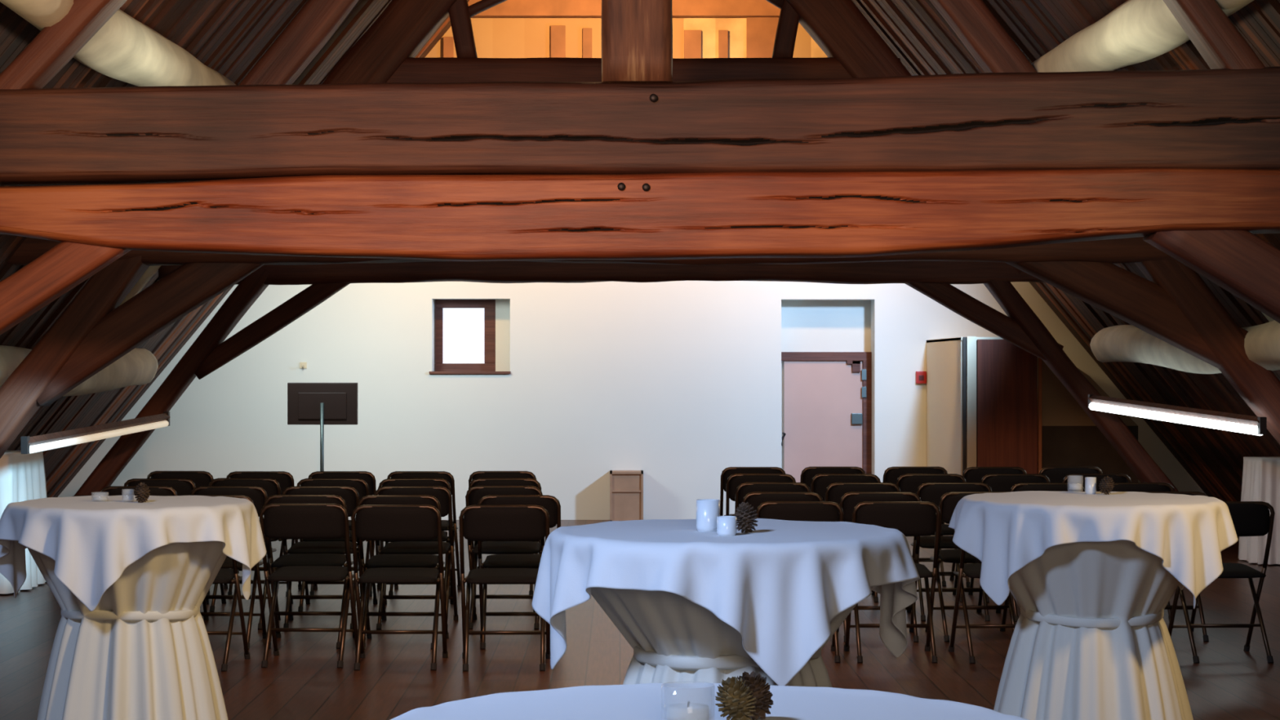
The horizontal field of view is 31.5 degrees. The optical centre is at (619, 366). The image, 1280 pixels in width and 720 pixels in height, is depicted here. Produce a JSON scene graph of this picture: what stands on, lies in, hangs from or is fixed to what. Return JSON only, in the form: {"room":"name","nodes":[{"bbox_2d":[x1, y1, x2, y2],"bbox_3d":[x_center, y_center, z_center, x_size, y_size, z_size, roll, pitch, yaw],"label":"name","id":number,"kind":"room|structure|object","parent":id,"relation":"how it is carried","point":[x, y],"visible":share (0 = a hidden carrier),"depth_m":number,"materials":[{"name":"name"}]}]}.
{"room":"community hall","nodes":[
{"label":"community hall","id":0,"kind":"room"},
{"bbox_2d":[0,0,469,497],"bbox_3d":[-2.901,-2.031,10.000,6.062,7.135,26.200,0,0,0],"label":"ceiling","id":1,"kind":"structure","parent":0,"point":[229,37],"depth_m":16.08,"materials":[{"name":"brown wood"}]},
{"bbox_2d":[120,265,160,305],"bbox_3d":[-3.768,-0.722,18.002,0.645,0.753,0.128,0,0,0],"label":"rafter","id":2,"kind":"object","parent":1,"relation":"attached to","point":[148,273],"visible":0.21,"depth_m":17.94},
{"bbox_2d":[0,0,1279,335],"bbox_3d":[-0.070,-2.254,10.618,8.274,4.893,0.418,0,0,0],"label":"roof truss","id":3,"kind":"object","parent":1,"relation":"attached to","point":[637,163],"visible":1,"depth_m":10.46,"materials":[{"name":"brown wood"}]},
{"bbox_2d":[0,345,158,395],"bbox_3d":[-4.147,0.033,14.550,0.348,0.399,10.100,0,0,0],"label":"ventilation duct","id":4,"kind":"object","parent":3,"relation":"attached to","point":[139,366],"visible":0.44,"depth_m":17.95,"materials":[{"name":"beige fabric"}]},
{"bbox_2d":[424,17,827,58],"bbox_3d":[0.000,-4.175,22.375,11.200,2.590,0.250,0,0,0],"label":"wall","id":5,"kind":"structure","parent":0,"point":[494,37],"depth_m":22.25,"materials":[{"name":"orange paint"}]},
{"bbox_2d":[443,36,453,57],"bbox_3d":[-1.681,-3.102,22.223,0.098,0.261,0.045,0,0,0],"label":"board","id":6,"kind":"object","parent":5,"relation":"attached to","point":[448,42],"visible":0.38,"depth_m":22.20,"materials":[{"name":"orange wood"}]},
{"bbox_2d":[551,25,565,57],"bbox_3d":[-0.607,-3.157,22.223,0.144,0.372,0.045,0,0,0],"label":"board","id":7,"kind":"object","parent":5,"relation":"attached to","point":[557,32],"visible":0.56,"depth_m":22.20,"materials":[{"name":"orange wood"}]},
{"bbox_2d":[582,27,591,57],"bbox_3d":[-0.320,-3.144,22.223,0.091,0.346,0.045,0,0,0],"label":"board","id":8,"kind":"object","parent":5,"relation":"attached to","point":[587,32],"visible":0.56,"depth_m":22.20,"materials":[{"name":"orange wood"}]},
{"bbox_2d":[467,0,780,17],"bbox_3d":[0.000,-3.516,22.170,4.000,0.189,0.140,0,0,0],"label":"ceiling","id":9,"kind":"structure","parent":5,"relation":"attached to","point":[508,8],"depth_m":22.10,"materials":[{"name":"orange wood"}]},
{"bbox_2d":[684,30,701,58],"bbox_3d":[0.712,-3.134,22.223,0.170,0.326,0.045,0,0,0],"label":"board","id":10,"kind":"object","parent":5,"relation":"attached to","point":[692,38],"visible":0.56,"depth_m":22.20,"materials":[{"name":"orange wood"}]},
{"bbox_2d":[718,30,728,57],"bbox_3d":[1.012,-3.134,22.223,0.091,0.326,0.045,0,0,0],"label":"board","id":11,"kind":"object","parent":5,"relation":"attached to","point":[722,34],"visible":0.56,"depth_m":22.20,"materials":[{"name":"orange wood"}]},
{"bbox_2d":[746,17,778,57],"bbox_3d":[1.397,-3.216,22.223,0.313,0.490,0.045,0,0,0],"label":"board","id":12,"kind":"object","parent":5,"relation":"attached to","point":[761,32],"visible":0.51,"depth_m":22.20,"materials":[{"name":"orange wood"}]},
{"bbox_2d":[57,280,1204,519],"bbox_3d":[0.100,-0.690,22.500,11.600,4.380,0.600,0,0,0],"label":"wall","id":13,"kind":"structure","parent":0,"point":[678,383],"depth_m":22.20,"materials":[{"name":"paint"}]},
{"bbox_2d":[299,362,306,368],"bbox_3d":[-3.102,-0.013,22.161,0.070,0.060,0.077,0,0,0],"label":"wall hook","id":14,"kind":"object","parent":13,"relation":"attached to","point":[302,365],"visible":1,"depth_m":22.19,"materials":[{"name":"beige"}]},
{"bbox_2d":[429,299,511,373],"bbox_3d":[-1.469,-0.298,22.350,0.797,0.737,0.360,0,0,0],"label":"window","id":15,"kind":"structure","parent":13,"relation":"in","point":[465,329],"depth_m":22.47,"materials":[{"name":"brown wood"}]},
{"bbox_2d":[495,299,510,371],"bbox_3d":[-1.156,-0.304,22.505,0.157,0.725,0.090,0,0,0],"label":"window reveal","id":16,"kind":"object","parent":13,"relation":"in","point":[502,306],"depth_m":22.46,"materials":[{"name":"paint"}]},
{"bbox_2d":[781,351,871,482],"bbox_3d":[2.046,0.677,22.469,0.925,1.646,0.162,0,0,0],"label":"door","id":17,"kind":"structure","parent":13,"relation":"in","point":[828,395],"depth_m":22.50,"materials":[{"name":"paint"}]},
{"bbox_2d":[915,371,926,383],"bbox_3d":[2.945,0.104,22.172,0.100,0.120,0.056,0,0,0],"label":"fire alarm","id":18,"kind":"object","parent":13,"relation":"attached to","point":[921,376],"visible":1,"depth_m":22.15,"materials":[{"name":"red plastic"}]},
{"bbox_2d":[0,520,1279,719],"bbox_3d":[0.100,1.550,10.100,12.000,0.100,26.200,0,0,0],"label":"floor","id":19,"kind":"structure","parent":0,"point":[395,677],"depth_m":11.69,"materials":[{"name":"brown wood"}]},
{"bbox_2d":[0,450,47,594],"bbox_3d":[-4.429,1.040,15.298,0.988,0.920,0.955,0,0,0],"label":"draped table","id":20,"kind":"object","parent":19,"relation":"on","point":[22,476],"visible":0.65,"depth_m":15.13,"materials":[{"name":"beige fabric"}]},
{"bbox_2d":[26,541,228,719],"bbox_3d":[-1.608,0.977,7.450,0.778,1.047,0.779,0,0,-32],"label":"table","id":21,"kind":"object","parent":19,"relation":"on","point":[144,651],"visible":0.59,"depth_m":7.24,"materials":[{"name":"beige fabric"}]},
{"bbox_2d":[0,494,266,611],"bbox_3d":[-1.610,0.602,7.451,0.869,0.321,0.865,0,0,0],"label":"tablecloth","id":22,"kind":"object","parent":21,"relation":"on","point":[91,543],"visible":0.9,"depth_m":7.11,"materials":[{"name":"white fabric"}]},
{"bbox_2d":[93,495,106,500],"bbox_3d":[-1.722,0.431,7.507,0.056,0.030,0.056,0,0,0],"label":"tealight holder","id":23,"kind":"object","parent":22,"relation":"on","point":[95,498],"visible":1,"depth_m":7.49,"materials":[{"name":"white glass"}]},
{"bbox_2d":[123,493,133,500],"bbox_3d":[-1.621,0.425,7.470,0.040,0.042,0.040,0,0,0],"label":"tealight holder","id":24,"kind":"object","parent":22,"relation":"on","point":[125,497],"visible":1,"depth_m":7.46,"materials":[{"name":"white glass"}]},
{"bbox_2d":[133,482,150,502],"bbox_3d":[-1.567,0.414,7.435,0.053,0.071,0.055,0,0,-30],"label":"pine cone","id":25,"kind":"object","parent":22,"relation":"on","point":[143,495],"visible":1,"depth_m":7.42,"materials":[{"name":"brown plant"}]},
{"bbox_2d":[99,485,177,496],"bbox_3d":[-2.768,1.096,13.184,0.455,0.823,0.512,0,0,-2],"label":"folding chair","id":26,"kind":"object","parent":19,"relation":"on","point":[162,491],"visible":0.13,"depth_m":12.97,"materials":[{"name":"brown metal"}]},
{"bbox_2d":[124,478,208,604],"bbox_3d":[-2.818,1.096,14.059,0.455,0.823,0.512,0,0,-1],"label":"folding chair","id":27,"kind":"object","parent":19,"relation":"on","point":[183,486],"visible":0.16,"depth_m":13.85,"materials":[{"name":"brown metal"}]},
{"bbox_2d":[146,471,227,595],"bbox_3d":[-2.880,1.096,15.067,0.455,0.823,0.512,0,0,2],"label":"folding chair","id":28,"kind":"object","parent":19,"relation":"on","point":[201,478],"visible":0.2,"depth_m":14.85,"materials":[{"name":"brown metal"}]},
{"bbox_2d":[206,558,250,671],"bbox_3d":[-2.131,1.096,11.401,0.455,0.823,0.512,0,0,1],"label":"folding chair","id":29,"kind":"object","parent":19,"relation":"on","point":[224,575],"visible":0.2,"depth_m":11.36,"materials":[{"name":"brown metal"}]},
{"bbox_2d":[200,495,266,648],"bbox_3d":[-2.171,1.096,12.271,0.455,0.823,0.512,0,0,0],"label":"folding chair","id":30,"kind":"object","parent":19,"relation":"on","point":[228,563],"visible":0.14,"depth_m":12.22,"materials":[{"name":"brown metal"}]},
{"bbox_2d":[190,486,280,629],"bbox_3d":[-2.238,1.096,13.177,0.455,0.823,0.512,0,0,1],"label":"folding chair","id":31,"kind":"object","parent":19,"relation":"on","point":[258,495],"visible":0.27,"depth_m":12.97,"materials":[{"name":"brown metal"}]},
{"bbox_2d":[208,478,293,611],"bbox_3d":[-2.302,1.096,14.112,0.455,0.823,0.512,0,0,2],"label":"folding chair","id":32,"kind":"object","parent":19,"relation":"on","point":[272,487],"visible":0.23,"depth_m":13.90,"materials":[{"name":"brown metal"}]},
{"bbox_2d":[226,471,302,596],"bbox_3d":[-2.360,1.096,15.015,0.455,0.823,0.512,0,0,-1],"label":"folding chair","id":33,"kind":"object","parent":19,"relation":"on","point":[285,479],"visible":0.23,"depth_m":14.81,"materials":[{"name":"brown metal"}]},
{"bbox_2d":[258,503,357,667],"bbox_3d":[-1.577,1.096,11.529,0.455,0.823,0.512,0,0,1],"label":"folding chair","id":34,"kind":"object","parent":19,"relation":"on","point":[278,521],"visible":0.98,"depth_m":11.35,"materials":[{"name":"brown metal"}]},
{"bbox_2d":[262,494,354,648],"bbox_3d":[-1.680,1.096,12.299,0.455,0.823,0.512,0,0,1],"label":"folding chair","id":35,"kind":"object","parent":19,"relation":"on","point":[292,559],"visible":0.59,"depth_m":12.19,"materials":[{"name":"brown metal"}]},
{"bbox_2d":[281,485,362,629],"bbox_3d":[-1.725,1.096,13.176,0.455,0.823,0.512,0,0,-2],"label":"folding chair","id":36,"kind":"object","parent":19,"relation":"on","point":[350,495],"visible":0.58,"depth_m":13.02,"materials":[{"name":"brown metal"}]},
{"bbox_2d":[287,382,357,471],"bbox_3d":[-2.702,0.820,20.629,0.636,1.348,0.468,0,0,0],"label":"stand","id":37,"kind":"object","parent":19,"relation":"on","point":[322,404],"visible":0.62,"depth_m":20.58,"materials":[{"name":"black plastic"}]},
{"bbox_2d":[296,478,377,611],"bbox_3d":[-1.761,1.096,14.084,0.455,0.823,0.512,0,0,0],"label":"folding chair","id":38,"kind":"object","parent":19,"relation":"on","point":[361,486],"visible":0.4,"depth_m":13.89,"materials":[{"name":"brown metal"}]},
{"bbox_2d":[308,471,380,596],"bbox_3d":[-1.828,1.096,15.026,0.455,0.823,0.512,0,0,-2],"label":"folding chair","id":39,"kind":"object","parent":19,"relation":"on","point":[367,477],"visible":0.32,"depth_m":14.82,"materials":[{"name":"brown metal"}]},
{"bbox_2d":[351,504,448,670],"bbox_3d":[-1.112,1.096,11.435,0.455,0.823,0.512,0,0,0],"label":"folding chair","id":40,"kind":"object","parent":19,"relation":"on","point":[391,522],"visible":1,"depth_m":11.26,"materials":[{"name":"brown metal"}]},
{"bbox_2d":[356,494,448,649],"bbox_3d":[-1.175,1.096,12.271,0.455,0.823,0.512,0,0,1],"label":"folding chair","id":41,"kind":"object","parent":19,"relation":"on","point":[428,561],"visible":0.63,"depth_m":12.15,"materials":[{"name":"brown metal"}]},
{"bbox_2d":[377,478,453,606],"bbox_3d":[-1.264,1.096,14.071,0.455,0.823,0.512,0,0,-2],"label":"folding chair","id":42,"kind":"object","parent":19,"relation":"on","point":[389,482],"visible":0.38,"depth_m":13.87,"materials":[{"name":"brown metal"}]},
{"bbox_2d":[374,486,458,629],"bbox_3d":[-1.184,1.096,13.168,0.455,0.823,0.512,0,0,0],"label":"folding chair","id":43,"kind":"object","parent":19,"relation":"on","point":[443,495],"visible":0.68,"depth_m":13.03,"materials":[{"name":"brown metal"}]},
{"bbox_2d":[386,471,461,596],"bbox_3d":[-1.301,1.096,15.031,0.455,0.823,0.512,0,0,2],"label":"folding chair","id":44,"kind":"object","parent":19,"relation":"on","point":[447,476],"visible":0.38,"depth_m":14.83,"materials":[{"name":"brown metal"}]},
{"bbox_2d":[468,471,536,595],"bbox_3d":[-0.772,1.096,15.063,0.455,0.823,0.512,0,0,-1],"label":"folding chair","id":45,"kind":"object","parent":19,"relation":"on","point":[478,474],"visible":0.21,"depth_m":14.85,"materials":[{"name":"brown metal"}]},
{"bbox_2d":[458,505,550,671],"bbox_3d":[-0.577,1.096,11.406,0.455,0.823,0.512,0,0,-1],"label":"folding chair","id":46,"kind":"object","parent":19,"relation":"on","point":[477,522],"visible":0.94,"depth_m":11.22,"materials":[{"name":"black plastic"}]},
{"bbox_2d":[465,485,544,629],"bbox_3d":[-0.657,1.096,13.192,0.455,0.823,0.512,0,0,2],"label":"folding chair","id":47,"kind":"object","parent":19,"relation":"on","point":[473,494],"visible":0.56,"depth_m":13.04,"materials":[{"name":"brown metal"}]},
{"bbox_2d":[468,478,541,612],"bbox_3d":[-0.709,1.096,14.080,0.455,0.823,0.512,0,0,-1],"label":"folding chair","id":48,"kind":"object","parent":19,"relation":"on","point":[479,482],"visible":0.21,"depth_m":13.87,"materials":[{"name":"brown metal"}]},
{"bbox_2d":[477,494,560,648],"bbox_3d":[-0.542,1.096,12.274,0.455,0.823,0.512,0,0,-1],"label":"folding chair","id":49,"kind":"object","parent":19,"relation":"on","point":[551,504],"visible":0.49,"depth_m":12.11,"materials":[{"name":"brown metal"}]},
{"bbox_2d":[74,0,1178,495],"bbox_3d":[0.057,-1.612,18.300,9.379,6.127,0.324,0,0,0],"label":"roof truss","id":50,"kind":"object","parent":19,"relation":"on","point":[386,52],"visible":0.61,"depth_m":18.17,"materials":[{"name":"brown wood"}]},
{"bbox_2d":[609,470,643,520],"bbox_3d":[0.064,1.258,22.030,0.322,0.484,0.336,0,0,0],"label":"wooden box","id":51,"kind":"object","parent":19,"relation":"on","point":[626,486],"visible":0.87,"depth_m":21.88,"materials":[{"name":"brown wood"}]},
{"bbox_2d":[612,490,641,492],"bbox_3d":[0.064,1.202,21.875,0.282,0.015,0.015,0,0,0],"label":"shelf","id":52,"kind":"object","parent":51,"relation":"attached to","point":[612,491],"depth_m":21.87,"materials":[{"name":"brown wood"}]},
{"bbox_2d":[0,0,1279,458],"bbox_3d":[0.152,-1.690,14.601,10.075,6.289,0.331,0,0,0],"label":"roof truss","id":53,"kind":"object","parent":19,"relation":"on","point":[1175,305],"visible":0.39,"depth_m":14.47,"materials":[{"name":"brown wood"}]},
{"bbox_2d":[21,411,169,453],"bbox_3d":[-3.623,0.450,15.900,0.060,0.199,3.468,0,0,3],"label":"strip light","id":54,"kind":"object","parent":53,"relation":"attached to","point":[29,445],"visible":1,"depth_m":15.55,"materials":[{"name":"white plastic"}]},
{"bbox_2d":[0,0,235,86],"bbox_3d":[-2.682,-1.746,12.600,0.344,0.407,8.801,0,0,0],"label":"ventilation duct","id":55,"kind":"object","parent":53,"relation":"attached to","point":[125,49],"visible":0.5,"depth_m":11.95,"materials":[{"name":"beige fabric"}]},
{"bbox_2d":[1031,0,1253,72],"bbox_3d":[2.837,-1.864,13.250,0.361,0.406,9.301,0,0,0],"label":"ventilation duct","id":56,"kind":"object","parent":53,"relation":"attached to","point":[1136,31],"visible":0.38,"depth_m":12.31,"materials":[{"name":"beige fabric"}]},
{"bbox_2d":[1087,394,1266,435],"bbox_3d":[3.841,0.325,15.900,0.059,0.219,3.483,0,0,-6],"label":"strip light","id":57,"kind":"object","parent":53,"relation":"attached to","point":[1249,424],"visible":1,"depth_m":15.55,"materials":[{"name":"white plastic"}]},
{"bbox_2d":[1089,320,1279,373],"bbox_3d":[4.131,-0.134,14.350,0.327,0.421,9.702,0,0,0],"label":"ventilation duct","id":58,"kind":"object","parent":53,"relation":"attached to","point":[1119,343],"visible":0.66,"depth_m":16.66,"materials":[{"name":"beige fabric"}]},
{"bbox_2d":[591,586,857,687],"bbox_3d":[0.247,0.942,5.201,0.822,1.117,0.791,0,0,0],"label":"table","id":59,"kind":"object","parent":19,"relation":"on","point":[673,638],"visible":0.3,"depth_m":5.00,"materials":[{"name":"beige fabric"}]},
{"bbox_2d":[531,518,919,685],"bbox_3d":[0.238,0.527,5.196,0.878,0.308,0.884,0,0,0],"label":"tablecloth","id":60,"kind":"object","parent":59,"relation":"on","point":[781,584],"visible":0.89,"depth_m":4.86,"materials":[{"name":"white fabric"}]},
{"bbox_2d":[696,498,719,532],"bbox_3d":[0.201,0.340,5.176,0.054,0.072,0.054,0,0,0],"label":"tealight holder","id":61,"kind":"object","parent":60,"relation":"on","point":[708,510],"visible":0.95,"depth_m":5.15,"materials":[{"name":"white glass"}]},
{"bbox_2d":[716,515,736,536],"bbox_3d":[0.238,0.355,5.053,0.044,0.042,0.044,0,0,0],"label":"tealight holder","id":62,"kind":"object","parent":60,"relation":"on","point":[726,525],"visible":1,"depth_m":5.03,"materials":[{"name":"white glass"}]},
{"bbox_2d":[734,502,758,533],"bbox_3d":[0.286,0.342,5.133,0.054,0.072,0.058,0,0,-3],"label":"pine cone","id":63,"kind":"object","parent":60,"relation":"on","point":[746,517],"visible":0.98,"depth_m":5.12,"materials":[{"name":"brown plant"}]},
{"bbox_2d":[720,466,785,515],"bbox_3d":[0.910,1.096,15.662,0.455,0.823,0.512,0,0,0],"label":"folding chair","id":64,"kind":"object","parent":19,"relation":"on","point":[726,473],"visible":0.24,"depth_m":15.45,"materials":[{"name":"brown metal"}]},
{"bbox_2d":[725,473,795,515],"bbox_3d":[0.908,1.096,14.686,0.455,0.823,0.512,0,0,1],"label":"folding chair","id":65,"kind":"object","parent":19,"relation":"on","point":[734,481],"visible":0.27,"depth_m":14.48,"materials":[{"name":"brown metal"}]},
{"bbox_2d":[734,482,810,518],"bbox_3d":[0.903,1.096,13.592,0.455,0.823,0.512,0,0,-1],"label":"folding chair","id":66,"kind":"object","parent":19,"relation":"on","point":[743,489],"visible":0.23,"depth_m":13.38,"materials":[{"name":"brown metal"}]},
{"bbox_2d":[742,492,822,516],"bbox_3d":[0.890,1.096,12.572,0.455,0.823,0.512,0,0,0],"label":"folding chair","id":67,"kind":"object","parent":19,"relation":"on","point":[755,500],"visible":0.12,"depth_m":12.36,"materials":[{"name":"brown metal"}]},
{"bbox_2d":[755,501,844,662],"bbox_3d":[0.913,1.096,11.717,0.455,0.823,0.512,0,0,0],"label":"folding chair","id":68,"kind":"object","parent":19,"relation":"on","point":[810,511],"visible":0.33,"depth_m":11.51,"materials":[{"name":"brown metal"}]},
{"bbox_2d":[800,466,865,521],"bbox_3d":[1.465,1.096,15.716,0.455,0.823,0.512,0,0,2],"label":"folding chair","id":69,"kind":"object","parent":19,"relation":"on","point":[807,473],"visible":0.21,"depth_m":15.51,"materials":[{"name":"brown metal"}]},
{"bbox_2d":[810,473,880,602],"bbox_3d":[1.448,1.096,14.665,0.455,0.823,0.512,0,0,2],"label":"folding chair","id":70,"kind":"object","parent":19,"relation":"on","point":[820,483],"visible":0.19,"depth_m":14.46,"materials":[{"name":"brown metal"}]},
{"bbox_2d":[824,482,901,591],"bbox_3d":[1.434,1.096,13.584,0.455,0.823,0.512,0,0,0],"label":"folding chair","id":71,"kind":"object","parent":19,"relation":"on","point":[834,491],"visible":0.26,"depth_m":13.37,"materials":[{"name":"brown metal"}]},
{"bbox_2d":[837,492,920,642],"bbox_3d":[1.430,1.096,12.582,0.455,0.823,0.512,0,0,2],"label":"folding chair","id":72,"kind":"object","parent":19,"relation":"on","point":[849,500],"visible":0.25,"depth_m":12.38,"materials":[{"name":"brown metal"}]},
{"bbox_2d":[844,501,940,662],"bbox_3d":[1.406,1.096,11.714,0.455,0.823,0.512,0,0,1],"label":"folding chair","id":73,"kind":"object","parent":19,"relation":"on","point":[911,518],"visible":0.61,"depth_m":11.52,"materials":[{"name":"brown metal"}]},
{"bbox_2d":[882,466,947,586],"bbox_3d":[2.021,1.096,15.718,0.455,0.823,0.512,0,0,-1],"label":"folding chair","id":74,"kind":"object","parent":19,"relation":"on","point":[891,474],"visible":0.21,"depth_m":15.51,"materials":[{"name":"brown metal"}]},
{"bbox_2d":[896,473,966,602],"bbox_3d":[1.988,1.096,14.664,0.455,0.823,0.512,0,0,0],"label":"folding chair","id":75,"kind":"object","parent":19,"relation":"on","point":[908,482],"visible":0.35,"depth_m":14.46,"materials":[{"name":"brown metal"}]},
{"bbox_2d":[906,482,991,621],"bbox_3d":[1.978,1.096,13.598,0.455,0.823,0.512,0,0,0],"label":"folding chair","id":76,"kind":"object","parent":19,"relation":"on","point":[932,492],"visible":0.48,"depth_m":13.40,"materials":[{"name":"brown metal"}]},
{"bbox_2d":[924,491,1015,641],"bbox_3d":[1.963,1.096,12.602,0.455,0.823,0.512,0,0,-2],"label":"folding chair","id":77,"kind":"object","parent":19,"relation":"on","point":[948,501],"visible":0.38,"depth_m":12.46,"materials":[{"name":"brown metal"}]},
{"bbox_2d":[948,548,1015,663],"bbox_3d":[1.963,1.096,11.696,0.455,0.823,0.512,0,0,-1],"label":"folding chair","id":78,"kind":"object","parent":19,"relation":"on","point":[971,570],"visible":0.22,"depth_m":11.65,"materials":[{"name":"brown metal"}]},
{"bbox_2d":[949,466,1026,586],"bbox_3d":[2.551,1.096,15.670,0.455,0.823,0.512,0,0,-2],"label":"folding chair","id":79,"kind":"object","parent":19,"relation":"on","point":[971,474],"visible":0.2,"depth_m":15.46,"materials":[{"name":"brown metal"}]},
{"bbox_2d":[968,473,1049,602],"bbox_3d":[2.521,1.096,14.661,0.455,0.823,0.512,0,0,-1],"label":"folding chair","id":80,"kind":"object","parent":19,"relation":"on","point":[997,482],"visible":0.27,"depth_m":14.45,"materials":[{"name":"brown metal"}]},
{"bbox_2d":[926,336,1137,524],"bbox_3d":[3.775,0.618,21.034,1.550,1.765,2.328,0,0,0],"label":"partition wall","id":81,"kind":"structure","parent":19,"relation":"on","point":[1028,420],"depth_m":19.90,"materials":[{"name":"beige wood"}]},
{"bbox_2d":[995,482,1084,622],"bbox_3d":[2.518,1.096,13.560,0.455,0.823,0.512,0,0,-1],"label":"folding chair","id":82,"kind":"object","parent":19,"relation":"on","point":[1022,486],"visible":0.12,"depth_m":13.35,"materials":[{"name":"brown metal"}]},
{"bbox_2d":[1039,466,1102,482],"bbox_3d":[3.081,1.096,15.716,0.455,0.823,0.512,0,0,-2],"label":"folding chair","id":83,"kind":"object","parent":19,"relation":"on","point":[1055,474],"visible":0.22,"depth_m":15.50,"materials":[{"name":"brown metal"}]},
{"bbox_2d":[993,540,1193,719],"bbox_3d":[1.498,0.963,7.200,0.819,1.074,0.819,0,0,30],"label":"table","id":84,"kind":"object","parent":19,"relation":"on","point":[1091,639],"visible":0.57,"depth_m":6.98,"materials":[{"name":"beige fabric"}]},
{"bbox_2d":[948,490,1238,608],"bbox_3d":[1.497,0.574,7.199,0.905,0.317,0.924,0,0,0],"label":"tablecloth","id":85,"kind":"object","parent":84,"relation":"on","point":[1006,531],"visible":1,"depth_m":6.89,"materials":[{"name":"white fabric"}]},
{"bbox_2d":[1069,481,1081,489],"bbox_3d":[1.522,0.392,7.578,0.052,0.055,0.052,0,0,0],"label":"candle","id":86,"kind":"object","parent":85,"relation":"on","point":[1075,486],"visible":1,"depth_m":7.56,"materials":[{"name":"white wax"}]},
{"bbox_2d":[1084,476,1096,493],"bbox_3d":[1.549,0.392,7.459,0.036,0.055,0.036,0,0,0],"label":"tealight holder","id":87,"kind":"object","parent":85,"relation":"on","point":[1090,482],"visible":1,"depth_m":7.44,"materials":[{"name":"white glass"}]},
{"bbox_2d":[1098,475,1114,494],"bbox_3d":[1.593,0.388,7.421,0.050,0.063,0.048,0,0,21],"label":"pine cone","id":88,"kind":"object","parent":85,"relation":"on","point":[1106,485],"visible":1,"depth_m":7.41,"materials":[{"name":"brown plant"}]},
{"bbox_2d":[1062,473,1131,491],"bbox_3d":[3.048,1.096,14.703,0.455,0.823,0.512,0,0,-1],"label":"folding chair","id":89,"kind":"object","parent":19,"relation":"on","point":[1073,477],"visible":0.15,"depth_m":14.49,"materials":[{"name":"brown metal"}]},
{"bbox_2d":[1100,482,1174,622],"bbox_3d":[3.050,1.096,13.573,0.455,0.823,0.512,0,0,-1],"label":"folding chair","id":90,"kind":"object","parent":19,"relation":"on","point":[1117,486],"visible":0.12,"depth_m":13.36,"materials":[{"name":"brown metal"}]},
{"bbox_2d":[1139,491,1208,641],"bbox_3d":[3.015,1.096,12.609,0.455,0.823,0.512,0,0,2],"label":"folding chair","id":91,"kind":"object","parent":19,"relation":"on","point":[1198,602],"visible":0.09,"depth_m":12.45,"materials":[{"name":"brown metal"}]},
{"bbox_2d":[1168,501,1275,663],"bbox_3d":[3.098,1.096,11.709,0.455,0.823,0.512,0,0,-2],"label":"folding chair","id":92,"kind":"object","parent":19,"relation":"on","point":[1250,518],"visible":0.52,"depth_m":11.56,"materials":[{"name":"brown metal"}]},
{"bbox_2d":[1238,457,1279,564],"bbox_3d":[5.020,1.100,17.354,0.504,0.800,0.621,0,0,0],"label":"draped table","id":93,"kind":"object","parent":19,"relation":"on","point":[1260,475],"visible":0.81,"depth_m":17.10,"materials":[{"name":"beige fabric"}]},
{"bbox_3d":[0.078,0.942,2.338,0.767,1.117,0.775,0,0,0],"label":"table","id":94,"kind":"object","parent":19,"relation":"on","visible":0},
{"bbox_2d":[390,682,1028,719],"bbox_3d":[0.095,0.544,2.338,0.807,0.344,0.808,0,0,0],"label":"tablecloth","id":95,"kind":"object","parent":94,"relation":"on","point":[643,701],"visible":0.89,"depth_m":2.50,"materials":[{"name":"white fabric"}]},
{"bbox_2d":[666,701,709,719],"bbox_3d":[0.071,0.353,2.359,0.056,0.045,0.056,0,0,0],"label":"candle","id":96,"kind":"object","parent":95,"relation":"on","point":[688,711],"visible":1,"depth_m":2.34,"materials":[{"name":"white wax"}]},
{"bbox_2d":[715,675,756,719],"bbox_3d":[0.121,0.350,2.368,0.042,0.054,0.044,0,0,-42],"label":"pine cone","id":97,"kind":"object","parent":95,"relation":"on","point":[733,695],"visible":1,"depth_m":2.36,"materials":[{"name":"brown plant"}]},
{"bbox_2d":[737,671,773,719],"bbox_3d":[0.142,0.350,2.412,0.042,0.053,0.043,0,0,29],"label":"pine cone","id":98,"kind":"object","parent":95,"relation":"on","point":[760,691],"visible":0.62,"depth_m":2.40,"materials":[{"name":"brown plant"}]},
{"bbox_2d":[852,0,1279,501],"bbox_3d":[3.161,-2.031,10.000,6.062,7.135,26.200,0,0,0],"label":"ceiling","id":99,"kind":"structure","parent":0,"point":[915,31],"depth_m":18.63,"materials":[{"name":"brown wood"}]},
{"bbox_2d":[1261,311,1274,321],"bbox_3d":[4.088,-0.641,15.100,0.772,0.898,0.056,0,0,0],"label":"rafter","id":100,"kind":"object","parent":99,"relation":"attached to","point":[1268,317],"visible":0.02,"depth_m":15.09,"materials":[{"name":"brown wood"}]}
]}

